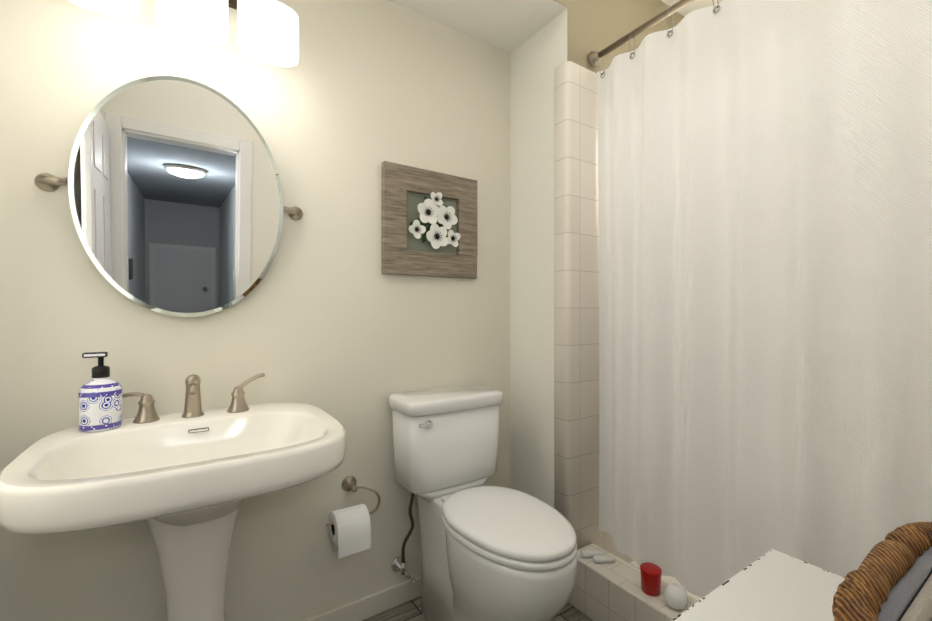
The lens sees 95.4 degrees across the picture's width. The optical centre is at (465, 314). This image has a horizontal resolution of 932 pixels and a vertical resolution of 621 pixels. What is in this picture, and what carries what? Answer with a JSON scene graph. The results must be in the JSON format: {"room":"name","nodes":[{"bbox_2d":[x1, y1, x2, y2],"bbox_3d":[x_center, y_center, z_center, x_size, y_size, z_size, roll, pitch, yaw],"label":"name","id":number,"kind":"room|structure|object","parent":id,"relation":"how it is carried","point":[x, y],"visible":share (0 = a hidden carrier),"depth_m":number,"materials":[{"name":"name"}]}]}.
{"room":"bathroom","nodes":[
{"label":"bathroom","id":0,"kind":"room"},
{"bbox_2d":[0,0,509,620],"bbox_3d":[-0.586,-0.190,1.563,1.834,2.700,0.120,0,0,-34],"label":"wall","id":1,"kind":"structure","parent":0,"point":[328,316],"depth_m":1.47,"materials":[{"name":"beige paint"}]},
{"bbox_2d":[34,76,302,316],"bbox_3d":[-0.838,-0.343,1.279,0.678,0.703,0.070,0,0,-34],"label":"oval mirror","id":2,"kind":"object","parent":1,"relation":"attached to","point":[175,196],"visible":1,"depth_m":1.25,"materials":[{"name":"clear glass"}]},
{"bbox_2d":[68,0,298,66],"bbox_3d":[-0.805,-0.927,1.242,0.585,0.236,0.169,0,0,-34],"label":"sconce","id":3,"kind":"object","parent":1,"relation":"attached to","point":[267,31],"visible":1,"depth_m":1.26,"materials":[{"name":"white glass"}]},
{"bbox_2d":[325,476,379,558],"bbox_3d":[-0.407,0.708,1.512,0.198,0.205,0.160,0,0,-34],"label":"toilet paper holder","id":4,"kind":"object","parent":1,"relation":"attached to","point":[350,530],"visible":1,"depth_m":1.45,"materials":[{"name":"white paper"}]},
{"bbox_2d":[302,575,420,620],"bbox_3d":[-0.498,1.119,1.539,1.714,0.082,0.019,0,0,-34],"label":"baseboard","id":5,"kind":"structure","parent":1,"relation":"attached to","point":[371,605],"depth_m":1.61,"materials":[{"name":"beige paint"}]},
{"bbox_2d":[381,161,476,278],"bbox_3d":[-0.132,-0.375,1.756,0.440,0.434,0.056,0,0,-34],"label":"framed picture","id":6,"kind":"object","parent":1,"relation":"attached to","point":[428,222],"visible":1,"depth_m":1.74,"materials":[{"name":"brown wood"}]},
{"bbox_2d":[362,597,591,620],"bbox_3d":[1.427,1.185,-0.534,3.030,0.050,5.800,0,0,-34],"label":"floor","id":7,"kind":"structure","parent":0,"point":[409,610],"depth_m":1.64,"materials":[{"name":"grey tile"}]},
{"bbox_2d":[0,372,345,620],"bbox_3d":[-0.675,0.668,1.079,0.670,0.985,0.582,0,0,-34],"label":"pedestal sink","id":8,"kind":"object","parent":7,"relation":"on","point":[189,479],"visible":0.98,"depth_m":1.06,"materials":[{"name":"white ceramic"}]},
{"bbox_2d":[78,352,121,431],"bbox_3d":[-0.959,0.199,1.114,0.088,0.200,0.088,0,0,-34],"label":"soap dispenser","id":9,"kind":"object","parent":8,"relation":"on","point":[100,401],"visible":1,"depth_m":1.09,"materials":[{"name":"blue ceramic"}]},
{"bbox_2d":[388,385,576,620],"bbox_3d":[0.062,0.735,1.469,0.428,0.851,0.748,0,0,-34],"label":"toilet","id":10,"kind":"object","parent":7,"relation":"on","point":[493,553],"visible":1,"depth_m":1.48,"materials":[{"name":"white ceramic"}]},
{"bbox_2d":[630,561,701,600],"bbox_3d":[1.222,1.145,1.488,0.816,0.030,1.258,0,0,-34],"label":"pan","id":11,"kind":"object","parent":7,"relation":"on","point":[667,580],"depth_m":1.79,"materials":[{"name":"tile"}]},
{"bbox_2d":[671,549,844,620],"bbox_3d":[0.665,0.885,0.702,0.668,0.550,0.527,0,0,-34],"label":"side table","id":12,"kind":"object","parent":7,"relation":"on","point":[773,585],"visible":0.86,"depth_m":0.92,"materials":[{"name":"white paint"}]},
{"bbox_2d":[832,522,931,620],"bbox_3d":[0.795,0.511,0.636,0.555,0.196,0.294,0,0,-34],"label":"basket","id":13,"kind":"object","parent":12,"relation":"on","point":[889,578],"visible":1,"depth_m":0.69,"materials":[{"name":"wicker"}]},
{"bbox_2d":[389,0,566,53],"bbox_3d":[-0.403,-1.440,1.395,1.714,0.400,0.360,0,0,-34],"label":"ceiling","id":14,"kind":"structure","parent":0,"point":[510,26],"depth_m":1.76,"materials":[{"name":"white paint"}]},
{"bbox_2d":[510,0,683,507],"bbox_3d":[0.730,-0.190,2.220,1.086,2.700,0.480,0,0,-34],"label":"wall","id":15,"kind":"structure","parent":0,"point":[577,31],"depth_m":1.88,"materials":[{"name":"white paint"}]},
{"bbox_2d":[554,61,634,562],"bbox_3d":[0.794,0.067,2.006,0.976,2.185,0.078,0,0,-34],"label":"tiled wall","id":16,"kind":"structure","parent":15,"relation":"attached to","point":[576,363],"depth_m":1.75,"materials":[{"name":"white tile"}]},
{"bbox_2d":[568,543,697,620],"bbox_3d":[0.819,1.060,1.221,0.150,0.200,1.258,0,0,-34],"label":"shower curb","id":17,"kind":"structure","parent":15,"relation":"attached to","point":[609,591],"depth_m":1.55,"materials":[{"name":"tile"}]},
{"bbox_2d":[580,550,614,562],"bbox_3d":[0.513,0.946,1.658,0.091,0.028,0.108,0,0,-34],"label":"bars","id":18,"kind":"object","parent":17,"relation":"on","point":[598,556],"visible":1,"depth_m":1.64,"materials":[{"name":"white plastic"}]},
{"bbox_2d":[640,562,661,595],"bbox_3d":[0.641,0.919,1.470,0.070,0.080,0.070,0,0,-34],"label":"candle","id":19,"kind":"object","parent":17,"relation":"on","point":[651,574],"visible":1,"depth_m":1.45,"materials":[{"name":"red wax"}]},
{"bbox_2d":[663,583,687,609],"bbox_3d":[0.689,0.926,1.394,0.074,0.066,0.074,0,0,-34],"label":"bottle","id":20,"kind":"object","parent":17,"relation":"on","point":[675,596],"visible":0.98,"depth_m":1.37,"materials":[{"name":"white ceramic"}]},
{"bbox_2d":[661,0,722,16],"bbox_3d":[0.483,-1.590,0.933,2.920,0.100,1.390,0,0,-34],"label":"ceiling","id":21,"kind":"structure","parent":0,"point":[691,7],"depth_m":2.11,"materials":[{"name":"white paint"}]},
{"bbox_3d":[0.834,-0.190,0.404,2.920,2.700,0.120,0,0,-34],"label":"wall","id":22,"kind":"structure","parent":0,"visible":0},
{"bbox_2d":[589,0,931,597],"bbox_3d":[0.894,-0.075,1.271,0.080,2.063,1.256,0,0,-34],"label":"shower curtain","id":23,"kind":"object","parent":22,"relation":"attached to","point":[765,260],"visible":0.9,"depth_m":1.27,"materials":[{"name":"white fabric"}]}
]}

